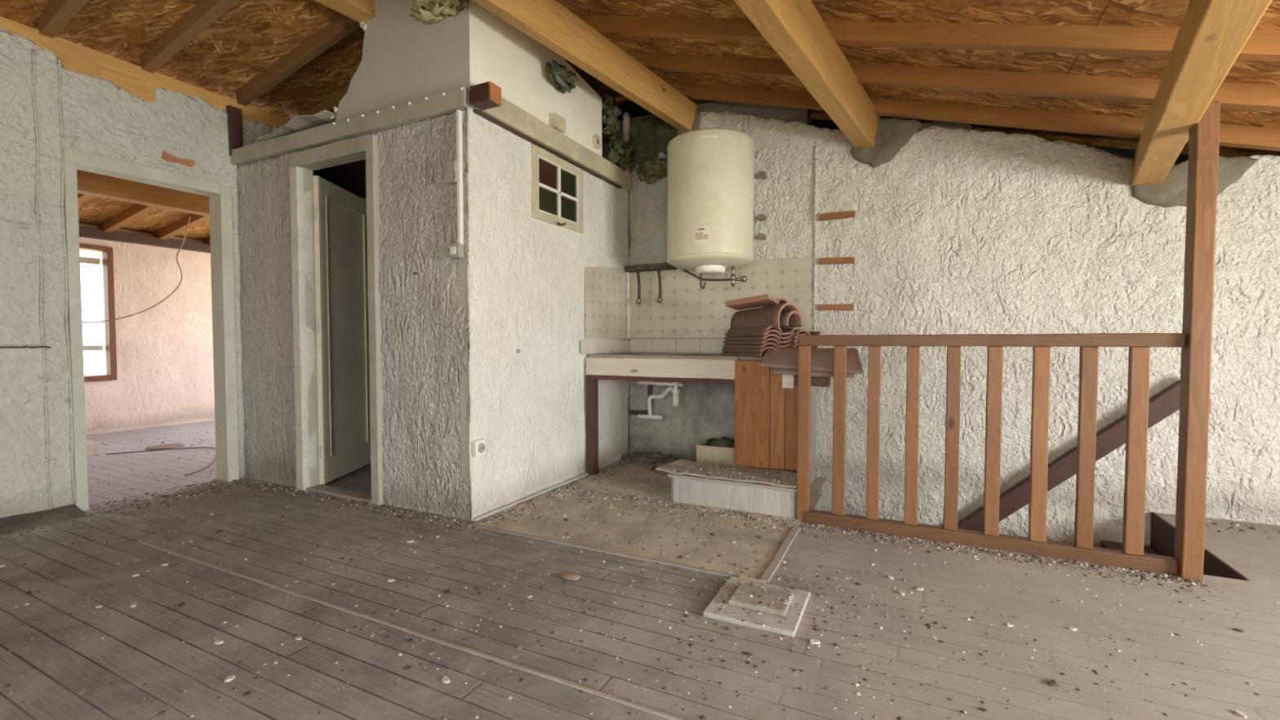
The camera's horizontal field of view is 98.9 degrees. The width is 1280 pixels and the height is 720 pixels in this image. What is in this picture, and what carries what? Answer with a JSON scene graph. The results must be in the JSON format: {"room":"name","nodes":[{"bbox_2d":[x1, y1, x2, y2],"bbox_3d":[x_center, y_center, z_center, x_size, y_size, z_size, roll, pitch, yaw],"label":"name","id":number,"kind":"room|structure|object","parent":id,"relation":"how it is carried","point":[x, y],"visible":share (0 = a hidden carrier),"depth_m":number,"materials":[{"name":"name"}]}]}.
{"room":"attic under renovation","nodes":[
{"label":"attic under renovation","id":0,"kind":"room"},
{"bbox_2d":[78,223,214,435],"bbox_3d":[-6.371,-0.333,5.988,0.262,2.350,6.100,1,2,26],"label":"wall","id":1,"kind":"structure","parent":0,"point":[165,366],"depth_m":6.68,"materials":[{"name":"paint"}]},
{"bbox_2d":[79,243,117,381],"bbox_3d":[-6.335,-0.516,5.933,0.210,1.520,0.925,1,2,26],"label":"window","id":2,"kind":"structure","parent":1,"relation":"in","point":[96,262],"depth_m":6.23,"materials":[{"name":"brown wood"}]},
{"bbox_2d":[79,226,210,253],"bbox_3d":[-6.157,-1.410,6.012,0.135,0.105,5.403,1,2,26],"label":"wall plate","id":3,"kind":"object","parent":1,"relation":"attached to","point":[84,232],"visible":0.34,"depth_m":6.46,"materials":[{"name":"brown wood"}]},
{"bbox_2d":[77,193,95,205],"bbox_3d":[-4.782,-1.712,5.010,3.565,0.664,0.080,1,2,26],"label":"rafter","id":4,"kind":"object","parent":3,"relation":"on","point":[82,198],"visible":0.02,"depth_m":5.31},
{"bbox_2d":[97,204,157,232],"bbox_3d":[-4.561,-1.728,5.456,3.565,0.664,0.081,1,2,26],"label":"rafter","id":5,"kind":"object","parent":3,"relation":"on","point":[135,211],"visible":0.3,"depth_m":5.94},
{"bbox_2d":[152,213,209,239],"bbox_3d":[-4.339,-1.744,5.905,3.565,0.664,0.080,1,2,26],"label":"rafter","id":6,"kind":"object","parent":3,"relation":"on","point":[174,228],"visible":0.25,"depth_m":6.40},
{"bbox_2d":[0,7,295,240],"bbox_3d":[-5.317,-1.732,4.135,3.950,0.662,8.200,1,2,26],"label":"ceiling","id":7,"kind":"structure","parent":0,"point":[96,211],"depth_m":5.72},
{"bbox_2d":[82,216,190,323],"bbox_3d":[-5.176,-0.924,5.277,0.103,1.143,1.342,2,3,39],"label":"hanging cable","id":8,"kind":"object","parent":7,"relation":"hanging from","point":[176,288],"visible":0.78,"depth_m":5.69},
{"bbox_2d":[0,27,366,517],"bbox_3d":[-3.759,-0.485,2.837,0.132,2.872,6.980,1,2,26],"label":"wall","id":9,"kind":"structure","parent":0,"point":[101,117],"depth_m":3.24,"materials":[{"name":"white paint"}]},
{"bbox_2d":[0,343,46,346],"bbox_3d":[-3.593,-0.080,3.026,0.010,0.016,0.440,1,2,26],"label":"trim","id":10,"kind":"structure","parent":9,"relation":"attached to","point":[25,344],"depth_m":3.14,"materials":[{"name":"paint"}]},
{"bbox_2d":[0,346,50,348],"bbox_3d":[-3.592,-0.070,3.037,0.010,0.016,0.461,1,2,26],"label":"trim","id":11,"kind":"structure","parent":9,"relation":"attached to","point":[15,346],"depth_m":3.16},
{"bbox_2d":[31,48,52,509],"bbox_3d":[-3.508,-0.442,3.211,0.016,2.720,0.023,1,2,26],"label":"trim","id":12,"kind":"structure","parent":9,"relation":"attached to","point":[33,49],"depth_m":3.21,"materials":[{"name":"white paint"}]},
{"bbox_2d":[0,503,86,534],"bbox_3d":[-4.261,0.967,1.551,0.211,0.060,3.940,1,2,26],"label":"baseboard","id":13,"kind":"structure","parent":9,"relation":"attached to","point":[14,523],"depth_m":3.14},
{"bbox_2d":[57,56,75,505],"bbox_3d":[-3.461,-0.445,3.307,0.018,2.720,0.025,1,2,26],"label":"trim","id":14,"kind":"structure","parent":9,"relation":"attached to","point":[59,57],"depth_m":3.30,"materials":[{"name":"white paint"}]},
{"bbox_2d":[63,161,88,511],"bbox_3d":[-3.450,-0.129,3.347,0.045,2.125,0.055,1,2,26],"label":"trim","id":15,"kind":"structure","parent":9,"relation":"attached to","point":[70,202],"depth_m":3.33,"materials":[{"name":"beige paint"}]},
{"bbox_2d":[62,146,219,196],"bbox_3d":[-3.329,-1.246,3.678,0.155,0.085,0.825,1,2,26],"label":"trim","id":16,"kind":"structure","parent":9,"relation":"attached to","point":[85,161],"depth_m":3.61,"materials":[{"name":"beige paint"}]},
{"bbox_2d":[0,16,289,127],"bbox_3d":[-3.781,-1.783,2.804,0.129,0.276,6.985,1,2,26],"label":"beam","id":17,"kind":"structure","parent":9,"relation":"on","point":[131,77],"depth_m":3.55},
{"bbox_2d":[36,0,88,38],"bbox_3d":[-2.583,-2.149,2.766,2.088,0.509,0.064,1,2,26],"label":"rafter","id":18,"kind":"object","parent":17,"relation":"on","point":[57,13],"visible":1,"depth_m":3.13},
{"bbox_2d":[140,0,239,73],"bbox_3d":[-2.370,-2.164,3.197,2.088,0.509,0.064,1,2,26],"label":"rafter","id":19,"kind":"object","parent":17,"relation":"on","point":[206,12],"visible":1,"depth_m":3.42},
{"bbox_2d":[226,105,242,155],"bbox_3d":[-3.046,-1.709,4.117,0.038,0.370,0.090,1,2,26],"label":"post","id":20,"kind":"object","parent":17,"relation":"attached to","point":[234,114],"visible":0.76,"depth_m":4.10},
{"bbox_2d":[235,14,360,106],"bbox_3d":[-2.118,-2.182,3.707,2.088,0.509,0.066,1,2,26],"label":"rafter","id":21,"kind":"object","parent":17,"relation":"on","point":[343,26],"visible":0.88,"depth_m":3.82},
{"bbox_2d":[301,84,349,115],"bbox_3d":[-1.897,-2.198,4.154,2.088,0.509,0.066,1,2,26],"label":"rafter","id":22,"kind":"object","parent":17,"relation":"on","point":[329,104],"visible":0.12,"depth_m":4.43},
{"bbox_2d":[160,150,195,167],"bbox_3d":[-3.201,-1.393,3.799,0.006,0.070,0.195,1,2,26],"label":"brick","id":23,"kind":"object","parent":9,"relation":"attached to","point":[166,156],"depth_m":3.79,"materials":[{"name":"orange brick"}]},
{"bbox_2d":[208,185,239,481],"bbox_3d":[-3.127,-0.188,4.117,0.160,2.190,0.075,1,2,26],"label":"trim","id":24,"kind":"structure","parent":9,"relation":"attached to","point":[220,205],"depth_m":4.08,"materials":[{"name":"beige paint"}]},
{"bbox_2d":[0,0,625,115],"bbox_3d":[-2.725,-2.204,2.478,2.150,0.458,7.560,1,2,26],"label":"ceiling","id":25,"kind":"structure","parent":0,"point":[251,35],"depth_m":3.64,"materials":[{"name":"wood"}]},
{"bbox_2d":[313,0,375,24],"bbox_3d":[-2.567,-2.167,2.209,0.151,0.161,7.000,1,2,34],"label":"roof beam","id":26,"kind":"structure","parent":25,"relation":"attached to","point":[359,11],"depth_m":3.36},
{"bbox_2d":[244,111,455,198],"bbox_3d":[-1.562,-1.498,4.517,2.250,0.040,1.960,1,2,26],"label":"ceiling","id":27,"kind":"structure","parent":0,"point":[351,176],"depth_m":4.38,"materials":[{"name":"brown wood"}]},
{"bbox_2d":[237,0,471,520],"bbox_3d":[-1.982,-0.728,3.674,2.308,3.300,0.090,1,2,26],"label":"wall","id":28,"kind":"structure","parent":0,"point":[424,337],"depth_m":3.40,"materials":[{"name":"white paint"}]},
{"bbox_2d":[289,166,317,490],"bbox_3d":[-2.369,-0.208,3.865,0.082,2.251,0.107,1,2,26],"label":"trim","id":29,"kind":"structure","parent":28,"relation":"attached to","point":[301,214],"depth_m":3.83,"materials":[{"name":"white paint"}]},
{"bbox_2d":[289,135,365,169],"bbox_3d":[-2.056,-1.376,3.669,0.780,0.097,0.106,1,2,26],"label":"trim","id":30,"kind":"structure","parent":28,"relation":"attached to","point":[352,149],"depth_m":3.62,"materials":[{"name":"grey paint"}]},
{"bbox_2d":[306,484,372,502],"bbox_3d":[-2.010,0.911,3.751,0.700,0.020,0.121,1,2,26],"label":"trim","id":31,"kind":"structure","parent":28,"relation":"attached to","point":[325,489],"depth_m":3.75,"materials":[{"name":"grey wood"}]},
{"bbox_2d":[313,175,371,484],"bbox_3d":[-2.285,-0.216,4.260,0.041,2.195,0.753,0,2,0],"label":"door","id":32,"kind":"structure","parent":28,"relation":"in","point":[340,215],"depth_m":4.17,"materials":[{"name":"beige paint"}]},
{"bbox_2d":[231,86,470,165],"bbox_3d":[-2.007,-1.498,3.596,2.310,0.106,0.047,1,2,26],"label":"trim","id":33,"kind":"structure","parent":28,"relation":"attached to","point":[437,104],"depth_m":3.46,"materials":[{"name":"grey paint"}]},
{"bbox_2d":[257,109,336,140],"bbox_3d":[-2.333,-1.593,3.767,0.730,0.066,0.240,1,2,26],"label":"scrap","id":34,"kind":"object","parent":33,"relation":"on","point":[297,123],"visible":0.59,"depth_m":3.69,"materials":[{"name":"grey fabric"}]},
{"bbox_2d":[330,22,368,120],"bbox_3d":[-1.884,-1.863,3.538,0.371,0.563,0.025,1,2,26],"label":"lump","id":35,"kind":"object","parent":34,"relation":"on","point":[363,25],"visible":1,"depth_m":3.46,"materials":[{"name":"white paint"}]},
{"bbox_2d":[365,133,383,505],"bbox_3d":[-1.675,-0.243,3.520,0.072,2.342,0.108,1,2,26],"label":"trim","id":36,"kind":"structure","parent":28,"relation":"attached to","point":[372,176],"depth_m":3.47,"materials":[{"name":"grey paint"}]},
{"bbox_2d":[408,0,471,25],"bbox_3d":[-1.134,-2.026,3.111,0.446,0.168,0.187,1,2,26],"label":"tuft","id":37,"kind":"object","parent":28,"relation":"attached to","point":[431,11],"visible":1,"depth_m":3.11,"materials":[{"name":"yellow plant"}]},
{"bbox_2d":[445,109,463,258],"bbox_3d":[-1.063,-1.002,3.138,0.093,0.835,0.048,1,2,26],"label":"conduit","id":38,"kind":"object","parent":28,"relation":"attached to","point":[454,168],"visible":1,"depth_m":3.12,"materials":[{"name":"white plastic"}]},
{"bbox_2d":[448,242,463,258],"bbox_3d":[-1.055,-0.627,3.150,0.078,0.085,0.043,1,2,26],"label":"switch","id":39,"kind":"object","parent":38,"relation":"attached to","point":[455,250],"depth_m":3.13,"materials":[{"name":"white plastic"}]},
{"bbox_2d":[470,81,502,110],"bbox_3d":[-0.860,-1.475,3.062,0.148,0.100,0.095,1,2,26],"label":"stub","id":40,"kind":"object","parent":28,"relation":"attached to","point":[485,95],"visible":1,"depth_m":3.03,"materials":[{"name":"brown wood"}]},
{"bbox_2d":[458,0,628,521],"bbox_3d":[-0.570,-0.686,4.037,0.100,3.190,1.990,1,2,26],"label":"wall","id":41,"kind":"structure","parent":0,"point":[526,292],"depth_m":3.59,"materials":[{"name":"white paint"}]},
{"bbox_2d":[471,438,485,457],"bbox_3d":[-0.941,0.516,3.216,0.042,0.095,0.085,1,2,26],"label":"wall socket","id":42,"kind":"object","parent":41,"relation":"attached to","point":[478,446],"visible":1,"depth_m":3.19,"materials":[{"name":"white plastic"}]},
{"bbox_2d":[471,471,587,521],"bbox_3d":[-0.694,0.910,3.757,0.057,0.022,1.260,1,2,26],"label":"baseboard","id":43,"kind":"structure","parent":41,"relation":"attached to","point":[531,495],"depth_m":3.62,"materials":[{"name":"beige paint"}]},
{"bbox_2d":[472,97,631,191],"bbox_3d":[-0.516,-1.536,4.008,0.080,0.141,1.864,1,2,26],"label":"trim","id":44,"kind":"structure","parent":41,"relation":"attached to","point":[508,113],"depth_m":3.79,"materials":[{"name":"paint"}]},
{"bbox_2d":[605,137,637,170],"bbox_3d":[-0.162,-1.736,4.611,0.204,0.269,0.411,1,2,26],"label":"heap","id":45,"kind":"object","parent":44,"relation":"on","point":[623,157],"visible":0.99,"depth_m":4.54,"materials":[{"name":"plant"}]},
{"bbox_2d":[622,112,629,173],"bbox_3d":[-0.117,-1.865,4.709,0.040,0.500,0.050,1,2,26],"label":"batten","id":46,"kind":"object","parent":44,"relation":"on","point":[625,115],"visible":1,"depth_m":4.69,"materials":[{"name":"grey wood"}]},
{"bbox_2d":[530,144,582,233],"bbox_3d":[-0.574,-1.197,3.913,0.066,0.489,0.615,1,2,26],"label":"window","id":47,"kind":"structure","parent":41,"relation":"in","point":[557,184],"depth_m":3.89,"materials":[{"name":"paint"}]},
{"bbox_2d":[548,112,565,133],"bbox_3d":[-0.576,-1.647,3.810,0.062,0.095,0.121,1,2,26],"label":"wood block","id":48,"kind":"object","parent":41,"relation":"attached to","point":[556,121],"visible":0.8,"depth_m":3.77,"materials":[{"name":"paint"}]},
{"bbox_2d":[546,61,575,91],"bbox_3d":[-0.549,-1.942,3.766,0.155,0.193,0.282,1,2,26],"label":"tuft","id":49,"kind":"object","parent":41,"relation":"attached to","point":[564,73],"visible":0.65,"depth_m":3.73,"materials":[{"name":"plant"}]},
{"bbox_2d":[551,57,572,93],"bbox_3d":[-0.522,-1.925,3.724,0.062,0.170,0.290,1,2,26],"label":"foil","id":50,"kind":"object","parent":49,"relation":"attached to","point":[560,79],"visible":1,"depth_m":3.69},
{"bbox_2d":[592,134,601,149],"bbox_3d":[-0.335,-1.726,4.331,0.027,0.110,0.110,1,2,26],"label":"air vent","id":51,"kind":"object","parent":41,"relation":"in","point":[597,140],"visible":1,"depth_m":4.32,"materials":[{"name":"paint"}]},
{"bbox_2d":[580,340,630,354],"bbox_3d":[-0.271,-0.110,4.523,0.026,0.105,0.770,1,2,26],"label":"tile","id":52,"kind":"structure","parent":41,"relation":"attached to","point":[587,347],"depth_m":4.46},
{"bbox_2d":[585,266,627,338],"bbox_3d":[-0.261,-0.494,4.573,0.012,0.630,0.712,1,2,26],"label":"backsplash","id":53,"kind":"structure","parent":41,"relation":"attached to","point":[606,287],"depth_m":4.52,"materials":[{"name":"tile"}]},
{"bbox_2d":[601,92,623,141],"bbox_3d":[-0.246,-2.001,4.495,0.185,0.370,0.216,1,2,26],"label":"strand","id":54,"kind":"object","parent":41,"relation":"attached to","point":[611,122],"visible":0.99,"depth_m":4.46,"materials":[{"name":"plant"}]},
{"bbox_2d":[627,272,630,338],"bbox_3d":[-0.100,-0.505,4.876,0.012,0.630,0.028,1,2,26],"label":"trim","id":55,"kind":"structure","parent":41,"relation":"attached to","point":[628,273],"depth_m":4.87,"materials":[{"name":"white plastic"}]},
{"bbox_2d":[0,420,1279,719],"bbox_3d":[-1.820,1.051,1.998,12.000,0.140,7.100,1,2,26],"label":"floor","id":56,"kind":"structure","parent":0,"point":[375,695],"depth_m":2.03,"materials":[{"name":"wood"}]},
{"bbox_2d":[86,440,99,456],"bbox_3d":[-5.151,0.821,5.034,0.230,0.110,0.200,1,2,26],"label":"block","id":57,"kind":"object","parent":56,"relation":"on","point":[92,447],"visible":0.44,"depth_m":5.03,"materials":[{"name":"beige wood"}]},
{"bbox_2d":[105,447,216,475],"bbox_3d":[-4.042,0.868,4.898,1.611,0.009,0.644,1,2,30],"label":"cable","id":58,"kind":"object","parent":56,"relation":"on","point":[187,447],"visible":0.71,"depth_m":5.13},
{"bbox_2d":[145,443,185,449],"bbox_3d":[-4.694,0.850,5.421,0.289,0.024,0.309,1,2,26],"label":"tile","id":59,"kind":"object","parent":56,"relation":"on","point":[172,445],"visible":0.97,"depth_m":5.38,"materials":[{"name":"pink fabric"}]},
{"bbox_2d":[137,540,686,719],"bbox_3d":[-0.893,0.977,2.008,3.850,0.008,0.018,1,2,26],"label":"floor strip","id":60,"kind":"object","parent":56,"relation":"on","point":[620,700],"visible":1,"depth_m":1.89,"materials":[{"name":"grey wood"}]},
{"bbox_2d":[561,571,580,581],"bbox_3d":[-0.305,0.955,2.416,0.091,0.026,0.065,1,2,26],"label":"shard","id":61,"kind":"object","parent":56,"relation":"on","point":[570,576],"visible":1,"depth_m":2.40,"materials":[{"name":"pink ceramic"}]},
{"bbox_2d":[475,524,739,577],"bbox_3d":[-0.192,0.950,2.730,1.623,0.014,0.020,1,2,26],"label":"floor strip","id":62,"kind":"object","parent":56,"relation":"on","point":[638,557],"visible":0.89,"depth_m":2.69,"materials":[{"name":"grey wood"}]},
{"bbox_2d":[0,431,1279,719],"bbox_3d":[-1.015,0.850,2.647,10.893,0.218,4.882,1,2,26],"label":"crumbs","id":63,"kind":"object","parent":56,"relation":"on","point":[1251,526],"visible":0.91,"depth_m":2.71,"materials":[{"name":"gravel"}]},
{"bbox_2d":[469,461,826,579],"bbox_3d":[0.227,0.920,3.651,1.680,0.006,2.015,1,2,26],"label":"slab","id":64,"kind":"object","parent":56,"relation":"on","point":[746,557],"visible":0.75,"depth_m":3.10,"materials":[{"name":"concrete"}]},
{"bbox_2d":[620,452,675,465],"bbox_3d":[0.088,0.891,4.727,0.596,0.175,0.275,1,2,26],"label":"rubble heap","id":65,"kind":"object","parent":64,"relation":"on","point":[637,458],"visible":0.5,"depth_m":4.67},
{"bbox_2d":[649,458,695,477],"bbox_3d":[0.378,0.878,4.280,0.616,0.214,0.288,1,2,26],"label":"rubble heap","id":66,"kind":"object","parent":64,"relation":"on","point":[655,464],"visible":0.15,"depth_m":4.33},
{"bbox_2d":[696,440,739,466],"bbox_3d":[0.656,0.723,4.252,0.370,0.140,0.255,1,2,26],"label":"box","id":67,"kind":"object","parent":66,"relation":"on","point":[704,454],"visible":0.46,"depth_m":4.15,"materials":[{"name":"cardboard"}]},
{"bbox_2d":[704,436,734,448],"bbox_3d":[0.663,0.663,4.247,0.319,0.140,0.202,1,2,16],"label":"rubble pile","id":68,"kind":"object","parent":67,"relation":"in","point":[722,442],"visible":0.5,"depth_m":4.19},
{"bbox_2d":[586,352,830,484],"bbox_3d":[0.532,0.433,4.164,1.803,0.946,0.735,1,2,26],"label":"kitchen counter","id":69,"kind":"object","parent":64,"relation":"on","point":[762,415],"depth_m":3.70,"materials":[{"name":"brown wood"}]},
{"bbox_2d":[636,381,684,419],"bbox_3d":[0.162,0.322,4.490,0.480,0.375,0.232,1,2,26],"label":"pipe","id":70,"kind":"object","parent":69,"relation":"attached to","point":[675,390],"visible":0.9,"depth_m":4.45,"materials":[{"name":"white plastic"}]},
{"bbox_2d":[588,352,764,359],"bbox_3d":[0.462,-0.028,4.216,1.590,0.028,0.675,1,2,26],"label":"countertop","id":71,"kind":"structure","parent":69,"relation":"on","point":[626,355],"depth_m":4.00,"materials":[{"name":"white wood"}]},
{"bbox_2d":[771,367,855,377],"bbox_3d":[1.115,0.036,3.496,0.502,0.131,0.210,1,2,26],"label":"tile","id":72,"kind":"structure","parent":69,"relation":"on","point":[779,371],"depth_m":3.42,"materials":[{"name":"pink ceramic"}]},
{"bbox_2d":[759,347,862,373],"bbox_3d":[1.102,-0.001,3.517,0.629,0.152,0.235,1,2,26],"label":"tile","id":73,"kind":"structure","parent":72,"relation":"on","point":[822,358],"depth_m":3.50,"materials":[{"name":"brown ceramic"}]},
{"bbox_3d":[1.027,-0.065,3.952,0.292,0.069,0.420,-1,2,-34],"label":"tile","id":74,"kind":"structure","parent":69,"relation":"on","visible":0},
{"bbox_2d":[721,337,817,356],"bbox_3d":[0.939,-0.095,3.906,0.545,0.125,0.467,-1,2,-28],"label":"tile","id":75,"kind":"object","parent":74,"relation":"on","point":[775,341],"depth_m":3.72,"materials":[{"name":"ceramic"}]},
{"bbox_2d":[723,325,821,343],"bbox_3d":[0.951,-0.179,3.894,0.544,0.125,0.456,-1,2,-28],"label":"tile","id":76,"kind":"object","parent":75,"relation":"on","point":[755,331],"depth_m":3.72,"materials":[{"name":"ceramic"}]},
{"bbox_2d":[730,302,802,328],"bbox_3d":[0.869,-0.300,3.829,0.250,0.176,0.455,-1,2,-36],"label":"tile","id":77,"kind":"structure","parent":76,"relation":"on","point":[767,315],"depth_m":3.73,"materials":[{"name":"ceramic"}]},
{"bbox_2d":[725,293,787,310],"bbox_3d":[0.846,-0.405,3.889,0.375,0.092,0.310,2,3,38],"label":"tile","id":78,"kind":"object","parent":77,"relation":"on","point":[763,300],"depth_m":3.82,"materials":[{"name":"ceramic"}]},
{"bbox_2d":[779,311,803,328],"bbox_3d":[0.926,-0.278,3.827,0.180,0.116,0.383,-2,3,-38],"label":"tile","id":79,"kind":"object","parent":76,"relation":"on","point":[784,317],"depth_m":3.67,"materials":[{"name":"ceramic"}]},
{"bbox_2d":[655,458,796,518],"bbox_3d":[0.584,0.818,3.544,0.904,0.222,0.362,1,2,26],"label":"step","id":80,"kind":"structure","parent":64,"relation":"on","point":[758,495],"depth_m":3.42,"materials":[{"name":"grey wood"}]},
{"bbox_2d":[738,575,765,582],"bbox_3d":[0.486,0.954,2.377,0.114,0.006,0.030,1,2,26],"label":"floor strip","id":81,"kind":"object","parent":56,"relation":"on","point":[740,576],"visible":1,"depth_m":2.38,"materials":[{"name":"brown wood"}]},
{"bbox_2d":[702,576,810,637],"bbox_3d":[0.470,0.954,2.170,0.342,0.044,0.355,1,2,26],"label":"slab","id":82,"kind":"object","parent":56,"relation":"on","point":[740,600],"visible":0.96,"depth_m":2.11,"materials":[{"name":"concrete"}]},
{"bbox_2d":[760,525,800,582],"bbox_3d":[0.707,0.947,2.716,0.041,0.013,0.766,1,2,26],"label":"floor strip","id":83,"kind":"object","parent":56,"relation":"on","point":[775,562],"visible":0.98,"depth_m":2.64,"materials":[{"name":"grey wood"}]},
{"bbox_2d":[795,333,1185,574],"bbox_3d":[1.673,0.409,2.833,1.675,1.087,0.068,1,2,26],"label":"stair railing","id":84,"kind":"object","parent":56,"relation":"on","point":[1132,555],"visible":1,"depth_m":2.75,"materials":[{"name":"wood"}]},
{"bbox_2d":[1174,100,1220,581],"bbox_3d":[2.450,-0.068,2.405,0.085,2.071,0.087,1,2,26],"label":"post","id":85,"kind":"object","parent":56,"relation":"on","point":[1195,402],"visible":0.91,"depth_m":2.38,"materials":[{"name":"wood"}]},
{"bbox_2d":[555,0,1279,157],"bbox_3d":[0.981,-1.513,0.668,6.120,1.714,7.560,1,2,26],"label":"ceiling","id":86,"kind":"structure","parent":0,"point":[1127,13],"depth_m":3.03,"materials":[{"name":"wood"}]},
{"bbox_2d":[566,51,1279,111],"bbox_3d":[2.123,-1.541,3.050,5.994,1.735,0.068,1,2,26],"label":"rafter","id":87,"kind":"object","parent":86,"relation":"attached to","point":[1261,97],"visible":0.65,"depth_m":3.10,"materials":[{"name":"wood"}]},
{"bbox_2d":[576,15,1279,62],"bbox_3d":[1.901,-1.525,2.600,5.994,1.735,0.067,1,2,26],"label":"rafter","id":88,"kind":"object","parent":86,"relation":"attached to","point":[1262,45],"visible":0.67,"depth_m":2.71,"materials":[{"name":"wood"}]},
{"bbox_2d":[600,81,1279,151],"bbox_3d":[2.353,-1.557,3.515,5.994,1.735,0.068,1,2,26],"label":"rafter","id":89,"kind":"object","parent":86,"relation":"attached to","point":[1230,135],"visible":0.67,"depth_m":3.54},
{"bbox_2d":[601,100,1279,546],"bbox_3d":[1.548,0.298,4.383,8.300,6.000,0.494,1,2,26],"label":"wall","id":90,"kind":"structure","parent":0,"point":[963,230],"depth_m":3.69,"materials":[{"name":"white paint"}]},
{"bbox_2d":[471,0,698,131],"bbox_3d":[-1.557,-1.928,1.724,0.161,0.237,7.022,1,2,34],"label":"roof beam","id":91,"kind":"structure","parent":90,"relation":"attached to","point":[549,23],"depth_m":3.49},
{"bbox_2d":[629,381,660,414],"bbox_3d":[0.064,0.315,4.785,0.326,0.341,0.051,1,2,26],"label":"pipe","id":92,"kind":"object","parent":90,"relation":"attached to","point":[650,386],"visible":0.56,"depth_m":4.78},
{"bbox_2d":[624,262,676,304],"bbox_3d":[0.082,-0.653,4.726,0.459,0.339,0.129,1,2,26],"label":"pipes","id":93,"kind":"object","parent":90,"relation":"attached to","point":[652,267],"visible":0.97,"depth_m":4.70,"materials":[{"name":"metal"}]},
{"bbox_2d":[635,160,666,181],"bbox_3d":[0.108,-1.626,4.715,0.322,0.191,0.147,1,2,26],"label":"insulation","id":94,"kind":"object","parent":90,"relation":"attached to","point":[650,171],"visible":0.97,"depth_m":4.67,"materials":[{"name":"fabric"}]},
{"bbox_2d":[630,338,725,353],"bbox_3d":[0.312,-0.120,4.684,0.884,0.115,0.026,1,2,26],"label":"tile","id":95,"kind":"object","parent":90,"relation":"attached to","point":[707,345],"depth_m":4.66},
{"bbox_2d":[676,106,700,135],"bbox_3d":[0.401,-1.996,4.601,0.216,0.283,0.067,1,2,26],"label":"mortar patch","id":96,"kind":"object","parent":90,"relation":"attached to","point":[696,122],"visible":0.38,"depth_m":4.56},
{"bbox_2d":[666,128,766,288],"bbox_3d":[0.547,-1.098,4.174,0.673,1.111,0.688,1,2,26],"label":"water heater","id":97,"kind":"object","parent":90,"relation":"attached to","point":[710,171],"visible":1,"depth_m":3.89,"materials":[{"name":"metal"}]},
{"bbox_2d":[630,257,812,337],"bbox_3d":[0.612,-0.491,4.560,1.580,0.615,0.038,1,2,26],"label":"backsplash","id":98,"kind":"structure","parent":90,"relation":"attached to","point":[686,310],"depth_m":4.57,"materials":[{"name":"tile"}]},
{"bbox_2d":[733,0,879,146],"bbox_3d":[-0.310,-1.565,1.119,0.163,0.254,7.022,1,2,34],"label":"roof beam","id":99,"kind":"structure","parent":90,"relation":"attached to","point":[794,29],"depth_m":2.86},
{"bbox_2d":[812,145,817,331],"bbox_3d":[1.340,-0.901,4.186,0.031,1.450,0.029,0,2,-2],"label":"trim","id":100,"kind":"structure","parent":90,"relation":"attached to","point":[815,150],"depth_m":4.18,"materials":[{"name":"white paint"}]},
{"bbox_2d":[818,304,853,310],"bbox_3d":[1.479,-0.396,4.130,0.250,0.050,0.065,1,2,26],"label":"brick","id":101,"kind":"object","parent":90,"relation":"attached to","point":[821,307],"depth_m":4.10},
{"bbox_2d":[818,257,854,264],"bbox_3d":[1.479,-0.743,4.117,0.250,0.050,0.065,1,2,26],"label":"brick","id":102,"kind":"object","parent":90,"relation":"attached to","point":[840,260],"depth_m":4.09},
{"bbox_2d":[819,210,855,221],"bbox_3d":[1.479,-1.078,4.106,0.250,0.045,0.065,1,2,26],"label":"brick","id":103,"kind":"object","parent":90,"relation":"attached to","point":[844,215],"depth_m":4.08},
{"bbox_2d":[850,116,924,167],"bbox_3d":[1.771,-1.577,3.936,0.488,0.349,0.070,1,2,26],"label":"mortar patch","id":104,"kind":"object","parent":90,"relation":"attached to","point":[892,134],"visible":0.88,"depth_m":3.92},
{"bbox_2d":[957,380,1180,531],"bbox_3d":[2.461,0.944,3.657,1.874,1.722,0.125,1,2,26],"label":"stair handrail","id":105,"kind":"object","parent":90,"relation":"attached to","point":[1166,402],"visible":0.4,"depth_m":3.45,"materials":[{"name":"brown wood"}]},
{"bbox_2d":[1130,155,1261,207],"bbox_3d":[3.255,-1.052,3.220,0.575,0.290,0.070,1,2,26],"label":"mortar patch","id":106,"kind":"object","parent":90,"relation":"attached to","point":[1172,192],"visible":0.49,"depth_m":3.23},
{"bbox_2d":[1131,0,1271,186],"bbox_3d":[0.907,-1.074,0.530,0.153,0.242,7.097,2,3,38],"label":"roof beam","id":107,"kind":"structure","parent":90,"relation":"attached to","point":[1211,34],"depth_m":1.99,"materials":[{"name":"wood"}]},
{"bbox_3d":[-3.499,-0.721,7.791,3.800,3.000,0.100,1,2,26],"label":"wall","id":108,"kind":"structure","parent":0,"visible":0},
{"bbox_2d":[76,169,209,216],"bbox_3d":[-4.297,-1.562,5.088,0.146,0.337,5.402,1,2,26],"label":"beam","id":109,"kind":"structure","parent":108,"relation":"attached to","point":[91,184],"depth_m":4.79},
{"bbox_3d":[2.953,2.221,2.902,0.100,2.259,1.080,1,2,26],"label":"wall","id":110,"kind":"structure","parent":0,"visible":0},
{"bbox_2d":[1150,511,1249,581],"bbox_3d":[2.898,1.248,2.884,0.012,0.606,1.060,1,2,26],"label":"trim","id":111,"kind":"structure","parent":110,"relation":"attached to","point":[1162,537],"depth_m":3.09,"materials":[{"name":"brown wood"}]},
{"bbox_3d":[2.019,3.385,3.360,2.145,0.100,1.200,1,2,26],"label":"floor","id":112,"kind":"structure","parent":0,"visible":0},
{"bbox_2d":[1100,540,1159,555],"bbox_3d":[2.041,1.973,3.328,1.880,1.675,1.010,1,2,26],"label":"staircase","id":113,"kind":"structure","parent":112,"relation":"on","point":[1148,549],"depth_m":3.33,"materials":[{"name":"brown wood"}]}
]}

